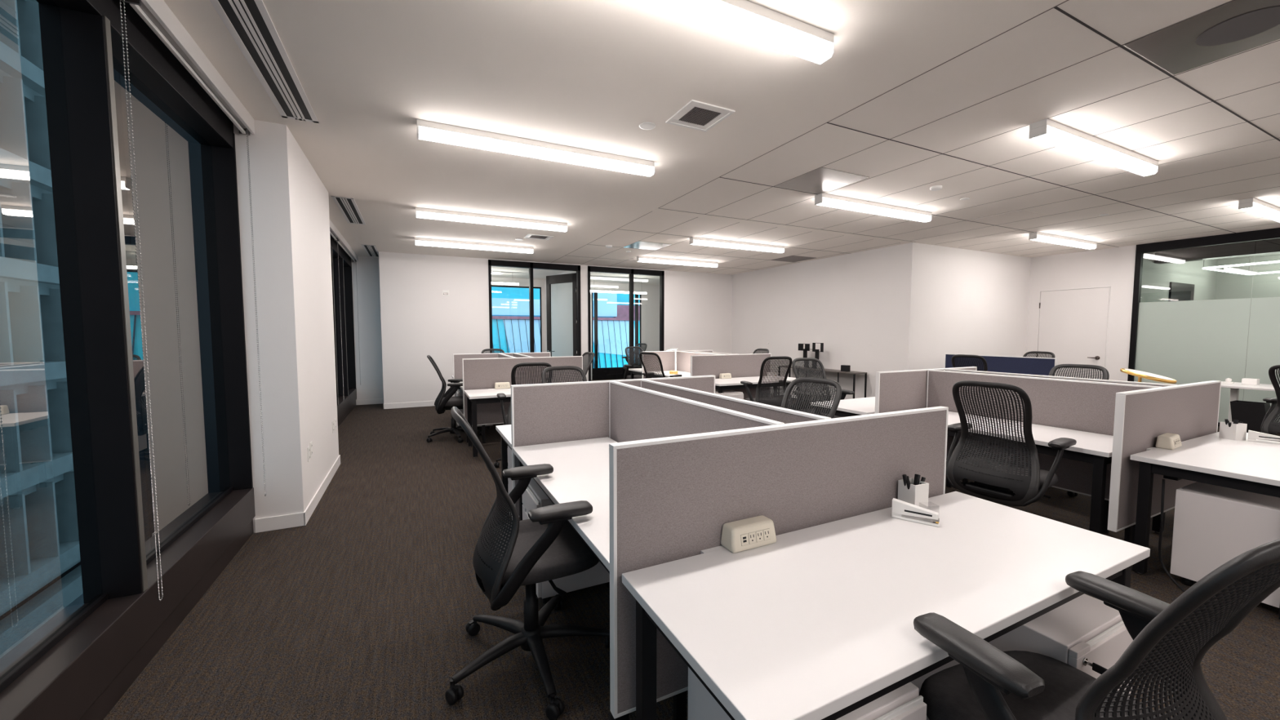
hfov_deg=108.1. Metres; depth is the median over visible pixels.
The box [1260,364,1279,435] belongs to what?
office chair
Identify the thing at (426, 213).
ceiling light
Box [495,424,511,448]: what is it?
countertop
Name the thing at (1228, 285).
wall
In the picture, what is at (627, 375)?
office chair
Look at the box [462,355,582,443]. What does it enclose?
screen
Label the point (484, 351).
office chair
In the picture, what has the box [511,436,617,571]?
countertop
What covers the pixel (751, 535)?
socket
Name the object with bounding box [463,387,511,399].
countertop
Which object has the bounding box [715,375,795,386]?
countertop
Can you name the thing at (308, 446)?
wall outlet
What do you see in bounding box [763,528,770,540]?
socket
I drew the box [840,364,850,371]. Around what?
box
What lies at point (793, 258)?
ceiling panel
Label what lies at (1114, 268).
wall
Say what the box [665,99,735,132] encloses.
ceiling vent
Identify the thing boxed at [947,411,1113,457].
countertop
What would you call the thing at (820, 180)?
ceiling panel
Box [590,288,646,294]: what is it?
pendant light
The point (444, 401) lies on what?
office chair
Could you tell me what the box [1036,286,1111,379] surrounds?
door
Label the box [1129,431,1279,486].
countertop
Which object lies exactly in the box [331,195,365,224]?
ceiling vent
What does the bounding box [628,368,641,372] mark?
countertop
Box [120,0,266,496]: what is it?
window frame
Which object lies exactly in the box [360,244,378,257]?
ceiling vent
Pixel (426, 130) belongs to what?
ceiling light
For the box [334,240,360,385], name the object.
roller blind
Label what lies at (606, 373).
window
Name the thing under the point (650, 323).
wall
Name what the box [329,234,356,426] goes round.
window
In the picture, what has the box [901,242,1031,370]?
wall
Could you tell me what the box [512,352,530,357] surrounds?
screen
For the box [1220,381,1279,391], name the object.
countertop
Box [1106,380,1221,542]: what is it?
screen
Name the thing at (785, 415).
screen
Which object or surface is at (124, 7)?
blind cord
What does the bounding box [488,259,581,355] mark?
window
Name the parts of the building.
pale panel, pale panel, pale panel, pale panel, brick panel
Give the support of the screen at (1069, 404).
on the floor
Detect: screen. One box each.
[453,351,550,396]
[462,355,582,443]
[497,353,515,424]
[511,375,715,516]
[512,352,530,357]
[608,380,784,442]
[608,406,948,719]
[640,378,831,423]
[641,350,712,378]
[676,351,719,372]
[687,351,735,354]
[690,353,771,399]
[875,366,977,413]
[926,369,1161,533]
[943,368,1177,482]
[944,353,1057,376]
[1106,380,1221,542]
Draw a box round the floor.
[103,378,1279,719]
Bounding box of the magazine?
[906,515,939,521]
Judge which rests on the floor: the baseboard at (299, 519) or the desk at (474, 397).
the desk at (474, 397)
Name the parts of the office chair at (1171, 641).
armrest, seat, armrest, backrest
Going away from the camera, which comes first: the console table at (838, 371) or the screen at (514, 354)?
the screen at (514, 354)
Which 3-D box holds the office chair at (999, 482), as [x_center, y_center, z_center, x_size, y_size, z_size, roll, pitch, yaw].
[2.497,0.720,3.226,0.746,1.168,0.762,-2,4,-32]
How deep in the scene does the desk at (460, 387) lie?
6.34 m
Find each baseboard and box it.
[254,454,340,533]
[357,398,435,408]
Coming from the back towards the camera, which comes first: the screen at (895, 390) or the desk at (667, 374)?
the desk at (667, 374)
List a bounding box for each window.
[0,0,255,719]
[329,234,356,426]
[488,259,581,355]
[491,284,542,352]
[587,266,664,381]
[591,292,641,379]
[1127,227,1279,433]
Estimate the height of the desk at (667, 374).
0.740 m
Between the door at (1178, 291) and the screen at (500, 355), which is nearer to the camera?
the screen at (500, 355)
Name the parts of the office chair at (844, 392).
armrest, backrest, seat, armrest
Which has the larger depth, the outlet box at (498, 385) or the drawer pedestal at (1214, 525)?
the outlet box at (498, 385)
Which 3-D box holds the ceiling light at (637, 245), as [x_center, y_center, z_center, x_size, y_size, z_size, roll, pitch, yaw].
[0.129,-2.024,8.229,0.654,0.004,0.644,-2,4,-26]
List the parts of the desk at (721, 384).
leg, frame rail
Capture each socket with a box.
[747,531,755,544]
[755,529,763,542]
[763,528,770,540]
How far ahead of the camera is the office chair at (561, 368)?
4.40 m
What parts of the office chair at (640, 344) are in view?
backrest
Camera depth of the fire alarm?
9.36 m
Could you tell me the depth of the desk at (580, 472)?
2.40 m
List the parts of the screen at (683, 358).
frame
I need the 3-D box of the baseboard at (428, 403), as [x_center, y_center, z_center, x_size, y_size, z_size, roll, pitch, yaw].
[-1.649,0.775,11.038,8.780,0.105,0.812,-2,4,-26]
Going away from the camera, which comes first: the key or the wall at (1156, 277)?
the key
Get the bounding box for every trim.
[141,0,254,134]
[329,219,358,261]
[488,258,580,265]
[587,265,663,271]
[1154,238,1279,263]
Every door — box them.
[546,272,577,356]
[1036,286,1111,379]
[1168,281,1194,301]
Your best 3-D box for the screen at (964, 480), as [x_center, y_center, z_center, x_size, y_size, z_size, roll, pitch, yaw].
[3.469,0.693,4.060,0.036,1.122,1.609,-2,4,-26]
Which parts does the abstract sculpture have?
square frame, square frame, square frame, square frame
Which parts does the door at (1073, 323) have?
handle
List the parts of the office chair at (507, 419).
armrest, backrest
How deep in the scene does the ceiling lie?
3.37 m
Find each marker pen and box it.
[902,474,906,486]
[906,480,910,488]
[914,474,920,484]
[919,476,925,484]
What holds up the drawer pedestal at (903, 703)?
on the floor
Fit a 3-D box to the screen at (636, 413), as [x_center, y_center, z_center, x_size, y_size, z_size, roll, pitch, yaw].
[0.170,0.769,2.613,0.036,1.145,1.732,-2,4,-26]
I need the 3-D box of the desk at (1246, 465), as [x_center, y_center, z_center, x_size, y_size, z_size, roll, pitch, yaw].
[3.920,0.951,2.966,1.675,0.740,0.683,-2,4,-26]
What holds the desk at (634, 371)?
on the floor
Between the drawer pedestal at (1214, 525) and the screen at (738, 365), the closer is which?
the drawer pedestal at (1214, 525)
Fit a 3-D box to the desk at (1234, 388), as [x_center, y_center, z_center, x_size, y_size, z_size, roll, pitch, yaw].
[8.845,0.747,6.299,0.840,0.740,1.480,-2,4,-26]
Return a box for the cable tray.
[1163,475,1181,480]
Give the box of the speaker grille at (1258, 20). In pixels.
[1195,6,1279,45]
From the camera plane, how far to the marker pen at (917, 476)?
2.03 m
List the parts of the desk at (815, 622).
leg, frame rail, leg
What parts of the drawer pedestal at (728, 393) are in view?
drawer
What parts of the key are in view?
blade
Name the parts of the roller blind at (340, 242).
bead chain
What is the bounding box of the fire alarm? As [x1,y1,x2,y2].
[442,289,448,296]
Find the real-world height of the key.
0.022 m
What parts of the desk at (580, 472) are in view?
leg, frame rail, leg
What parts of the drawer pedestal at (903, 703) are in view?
finger pull, drawer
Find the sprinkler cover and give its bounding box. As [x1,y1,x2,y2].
[639,121,655,129]
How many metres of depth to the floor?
2.42 m
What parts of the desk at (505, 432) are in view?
leg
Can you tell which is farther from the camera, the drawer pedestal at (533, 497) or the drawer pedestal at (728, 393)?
the drawer pedestal at (728, 393)
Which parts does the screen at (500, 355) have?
fabric panel, frame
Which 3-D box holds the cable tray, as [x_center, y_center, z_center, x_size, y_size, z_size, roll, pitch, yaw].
[3.838,0.691,3.121,1.340,0.040,0.060,-2,4,-26]
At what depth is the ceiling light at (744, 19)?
2.19 m
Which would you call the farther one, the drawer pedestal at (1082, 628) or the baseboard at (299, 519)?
the baseboard at (299, 519)
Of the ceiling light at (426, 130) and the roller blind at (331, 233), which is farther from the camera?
the roller blind at (331, 233)
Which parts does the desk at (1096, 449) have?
frame rail, leg, leg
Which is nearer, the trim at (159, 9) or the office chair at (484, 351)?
the trim at (159, 9)
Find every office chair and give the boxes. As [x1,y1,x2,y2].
[426,355,481,442]
[444,406,609,719]
[481,348,504,353]
[493,362,551,467]
[541,365,586,383]
[582,351,594,381]
[622,342,647,369]
[623,346,643,379]
[639,351,682,378]
[740,355,792,408]
[752,348,768,353]
[781,377,841,418]
[791,357,853,417]
[913,538,1279,719]
[946,380,1076,506]
[951,354,987,371]
[1022,351,1054,358]
[1048,364,1109,496]
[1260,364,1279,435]
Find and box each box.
[494,382,510,389]
[719,373,731,378]
[720,515,776,553]
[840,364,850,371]
[1155,432,1182,449]
[1241,377,1259,385]
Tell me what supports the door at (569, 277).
attached to the window at (531, 265)
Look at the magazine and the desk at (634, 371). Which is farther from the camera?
the desk at (634, 371)
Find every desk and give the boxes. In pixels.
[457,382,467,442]
[463,387,511,457]
[495,424,511,515]
[511,436,629,719]
[622,491,1150,719]
[628,368,641,378]
[648,370,690,377]
[715,375,801,393]
[811,396,875,417]
[947,411,1135,543]
[1129,431,1279,619]
[1151,511,1164,533]
[1220,381,1279,422]
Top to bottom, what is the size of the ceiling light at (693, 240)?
0.106 m
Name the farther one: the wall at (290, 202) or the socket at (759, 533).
the wall at (290, 202)
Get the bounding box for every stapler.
[891,497,939,527]
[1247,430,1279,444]
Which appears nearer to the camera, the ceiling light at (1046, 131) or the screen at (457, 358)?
the ceiling light at (1046, 131)
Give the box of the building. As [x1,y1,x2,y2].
[491,286,639,368]
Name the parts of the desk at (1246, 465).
leg, frame rail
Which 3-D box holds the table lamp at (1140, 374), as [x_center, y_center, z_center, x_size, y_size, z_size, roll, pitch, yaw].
[3.871,0.307,3.551,0.192,0.472,0.304,-2,4,-26]
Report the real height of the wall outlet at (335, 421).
0.120 m
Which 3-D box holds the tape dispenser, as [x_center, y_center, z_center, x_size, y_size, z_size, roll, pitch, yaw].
[8.696,0.304,6.857,0.050,0.075,0.100,-2,4,-26]
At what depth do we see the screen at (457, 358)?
7.47 m
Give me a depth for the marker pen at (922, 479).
2.02 m
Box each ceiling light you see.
[414,237,533,253]
[415,207,567,231]
[416,119,654,176]
[633,0,834,64]
[636,255,717,267]
[689,236,784,253]
[814,193,931,222]
[1028,118,1158,176]
[1028,231,1096,248]
[1238,197,1279,222]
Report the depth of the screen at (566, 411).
3.23 m
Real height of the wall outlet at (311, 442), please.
0.120 m
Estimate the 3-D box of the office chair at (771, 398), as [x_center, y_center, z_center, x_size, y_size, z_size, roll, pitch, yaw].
[1.824,0.520,6.497,0.752,1.168,0.759,-1,4,-12]
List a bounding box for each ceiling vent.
[209,0,318,123]
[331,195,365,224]
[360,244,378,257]
[523,234,553,239]
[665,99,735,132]
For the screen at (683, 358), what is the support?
on the floor
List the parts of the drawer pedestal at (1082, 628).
drawer, finger pull, drawer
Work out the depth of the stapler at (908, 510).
1.86 m
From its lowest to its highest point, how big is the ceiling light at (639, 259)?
0.106 m
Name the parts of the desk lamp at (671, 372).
stem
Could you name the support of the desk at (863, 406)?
on the floor
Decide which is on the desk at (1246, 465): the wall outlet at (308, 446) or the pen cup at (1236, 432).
the pen cup at (1236, 432)
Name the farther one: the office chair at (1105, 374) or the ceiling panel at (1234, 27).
the office chair at (1105, 374)
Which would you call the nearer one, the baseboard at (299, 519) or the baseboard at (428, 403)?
the baseboard at (299, 519)
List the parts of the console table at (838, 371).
rail, leg, leg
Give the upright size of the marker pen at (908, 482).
0.116 m
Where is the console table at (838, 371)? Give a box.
[777,365,866,399]
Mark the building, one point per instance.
(510, 305)
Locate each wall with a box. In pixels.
[233,120,338,533]
[351,256,383,404]
[378,251,732,404]
[491,277,659,379]
[544,271,576,356]
[731,243,906,399]
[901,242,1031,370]
[1026,244,1136,381]
[1140,251,1217,302]
[1214,254,1279,395]
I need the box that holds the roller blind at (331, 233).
[329,228,344,401]
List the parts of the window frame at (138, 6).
bead chain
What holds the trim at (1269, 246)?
attached to the wall at (1156, 277)
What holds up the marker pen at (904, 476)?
in the pen cup at (917, 495)
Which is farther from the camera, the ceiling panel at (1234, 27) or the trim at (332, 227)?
the trim at (332, 227)
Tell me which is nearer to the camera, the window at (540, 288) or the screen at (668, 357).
the screen at (668, 357)
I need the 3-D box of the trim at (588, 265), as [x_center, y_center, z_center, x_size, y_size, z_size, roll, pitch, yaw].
[-0.324,-2.193,11.115,1.990,0.020,0.100,-2,4,-26]
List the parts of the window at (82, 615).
pane, sill, pane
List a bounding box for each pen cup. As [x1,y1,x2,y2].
[897,477,928,508]
[1218,421,1247,440]
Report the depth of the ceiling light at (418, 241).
7.90 m
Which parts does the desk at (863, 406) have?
frame rail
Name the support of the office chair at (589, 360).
on the floor
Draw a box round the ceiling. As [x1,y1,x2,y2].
[163,0,1279,285]
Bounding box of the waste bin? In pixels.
[1230,400,1275,435]
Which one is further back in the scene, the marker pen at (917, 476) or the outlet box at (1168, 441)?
the outlet box at (1168, 441)
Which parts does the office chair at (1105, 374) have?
backrest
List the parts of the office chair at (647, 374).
backrest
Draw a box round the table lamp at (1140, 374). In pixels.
[1120,368,1177,383]
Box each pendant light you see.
[491,280,519,285]
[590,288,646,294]
[1202,255,1279,275]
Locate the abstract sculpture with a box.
[798,342,823,368]
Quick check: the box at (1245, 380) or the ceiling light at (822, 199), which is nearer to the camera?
the ceiling light at (822, 199)
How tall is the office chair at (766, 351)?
1.168 m
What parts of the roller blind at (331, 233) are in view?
bead chain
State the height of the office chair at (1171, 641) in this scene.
1.168 m
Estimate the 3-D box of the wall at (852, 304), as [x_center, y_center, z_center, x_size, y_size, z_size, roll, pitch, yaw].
[3.591,-0.642,10.335,0.120,3.020,4.880,-2,4,-26]
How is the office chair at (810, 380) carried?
on the floor
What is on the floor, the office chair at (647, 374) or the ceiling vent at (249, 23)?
the office chair at (647, 374)
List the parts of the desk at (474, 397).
leg, leg, frame rail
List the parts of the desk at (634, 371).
frame rail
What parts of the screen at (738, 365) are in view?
frame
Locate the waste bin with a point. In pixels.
(1252, 414)
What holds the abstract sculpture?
on the console table at (838, 371)
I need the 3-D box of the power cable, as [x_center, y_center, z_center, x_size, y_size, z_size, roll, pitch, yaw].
[3.136,1.032,2.677,0.043,0.627,0.240,0,4,-4]
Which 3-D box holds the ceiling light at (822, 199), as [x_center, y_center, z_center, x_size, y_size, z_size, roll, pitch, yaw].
[2.840,-1.810,5.560,1.920,0.106,0.104,-2,4,-26]
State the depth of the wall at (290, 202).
3.50 m
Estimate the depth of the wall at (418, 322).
9.43 m
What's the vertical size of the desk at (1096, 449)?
0.740 m
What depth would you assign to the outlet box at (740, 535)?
1.63 m
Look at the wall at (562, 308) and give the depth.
12.16 m
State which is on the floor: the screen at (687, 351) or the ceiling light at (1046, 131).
the screen at (687, 351)
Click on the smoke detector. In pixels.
(935, 188)
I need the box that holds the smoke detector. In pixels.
[929,185,942,191]
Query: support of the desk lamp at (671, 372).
on the desk at (667, 374)
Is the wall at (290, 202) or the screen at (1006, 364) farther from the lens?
the screen at (1006, 364)
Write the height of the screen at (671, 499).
1.143 m
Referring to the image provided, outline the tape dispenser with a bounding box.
[1222,377,1234,383]
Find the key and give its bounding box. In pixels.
[1085,660,1107,674]
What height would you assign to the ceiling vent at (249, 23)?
0.006 m
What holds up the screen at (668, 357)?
on the floor
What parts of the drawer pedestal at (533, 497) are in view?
drawer, drawer, finger pull, drawer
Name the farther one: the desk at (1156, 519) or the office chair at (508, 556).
the desk at (1156, 519)
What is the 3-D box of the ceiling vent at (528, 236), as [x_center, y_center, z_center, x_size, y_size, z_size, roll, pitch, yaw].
[-1.630,-1.974,7.458,0.410,0.010,0.320,-2,4,-26]
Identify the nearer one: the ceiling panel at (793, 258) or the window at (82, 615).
the window at (82, 615)
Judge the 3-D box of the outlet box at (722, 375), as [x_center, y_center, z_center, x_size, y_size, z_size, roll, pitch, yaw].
[1.387,0.284,7.547,0.198,0.132,0.086,-2,4,-26]
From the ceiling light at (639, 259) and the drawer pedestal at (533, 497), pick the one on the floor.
the drawer pedestal at (533, 497)
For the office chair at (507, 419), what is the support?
on the floor
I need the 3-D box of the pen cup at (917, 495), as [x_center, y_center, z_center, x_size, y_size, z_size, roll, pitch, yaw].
[1.190,0.584,2.023,0.082,0.108,0.082,-1,4,-22]
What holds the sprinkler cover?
attached to the ceiling
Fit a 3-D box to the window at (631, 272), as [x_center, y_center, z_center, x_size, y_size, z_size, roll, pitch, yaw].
[-0.320,-0.685,11.198,1.990,3.000,0.120,-2,4,-26]
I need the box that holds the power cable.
[1158,479,1185,591]
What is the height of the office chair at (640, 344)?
1.168 m
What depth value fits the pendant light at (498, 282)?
11.85 m
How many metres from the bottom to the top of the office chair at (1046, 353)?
1.168 m
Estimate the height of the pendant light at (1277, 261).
0.386 m
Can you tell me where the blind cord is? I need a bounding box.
[119,0,163,600]
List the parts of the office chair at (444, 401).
backrest, leg, leg, armrest, armrest, seat, leg, leg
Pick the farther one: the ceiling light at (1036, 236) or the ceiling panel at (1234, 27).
the ceiling light at (1036, 236)
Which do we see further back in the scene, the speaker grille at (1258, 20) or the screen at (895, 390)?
the screen at (895, 390)
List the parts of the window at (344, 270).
pane, pane, sill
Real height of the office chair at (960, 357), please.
1.168 m
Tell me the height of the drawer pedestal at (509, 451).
0.600 m
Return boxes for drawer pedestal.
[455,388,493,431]
[507,445,512,519]
[522,478,609,604]
[687,666,926,719]
[715,389,743,399]
[910,594,1133,719]
[1169,481,1279,608]
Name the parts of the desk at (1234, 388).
leg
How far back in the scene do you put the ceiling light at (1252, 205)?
5.45 m
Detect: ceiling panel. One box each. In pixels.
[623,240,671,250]
[770,255,814,262]
[773,167,869,194]
[1124,0,1279,75]
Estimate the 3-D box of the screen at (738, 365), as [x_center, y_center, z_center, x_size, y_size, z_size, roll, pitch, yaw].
[1.540,0.467,7.749,1.620,1.122,0.036,-2,4,-26]
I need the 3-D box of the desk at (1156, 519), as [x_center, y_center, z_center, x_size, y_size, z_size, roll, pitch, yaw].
[3.792,0.874,4.219,0.672,0.740,1.575,-2,4,-26]
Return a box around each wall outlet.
[306,445,310,462]
[309,441,312,457]
[333,417,336,430]
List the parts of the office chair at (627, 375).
armrest, seat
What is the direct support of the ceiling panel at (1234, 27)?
attached to the ceiling
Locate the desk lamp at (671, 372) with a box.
[664,348,678,374]
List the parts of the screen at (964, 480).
fabric panel, frame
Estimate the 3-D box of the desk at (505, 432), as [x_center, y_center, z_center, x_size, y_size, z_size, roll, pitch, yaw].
[-0.259,0.898,3.820,1.675,0.740,0.708,-2,4,-26]
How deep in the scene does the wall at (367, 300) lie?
9.50 m
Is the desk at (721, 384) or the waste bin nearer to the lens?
the waste bin
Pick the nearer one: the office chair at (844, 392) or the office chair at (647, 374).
the office chair at (844, 392)
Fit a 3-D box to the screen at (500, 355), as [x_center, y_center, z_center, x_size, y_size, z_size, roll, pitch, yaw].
[-2.021,0.498,7.058,0.036,1.145,1.410,-2,4,-26]
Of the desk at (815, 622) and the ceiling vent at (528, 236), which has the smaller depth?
the desk at (815, 622)
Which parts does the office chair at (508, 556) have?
backrest, leg, leg, armrest, armrest, seat, leg, leg, lever, leg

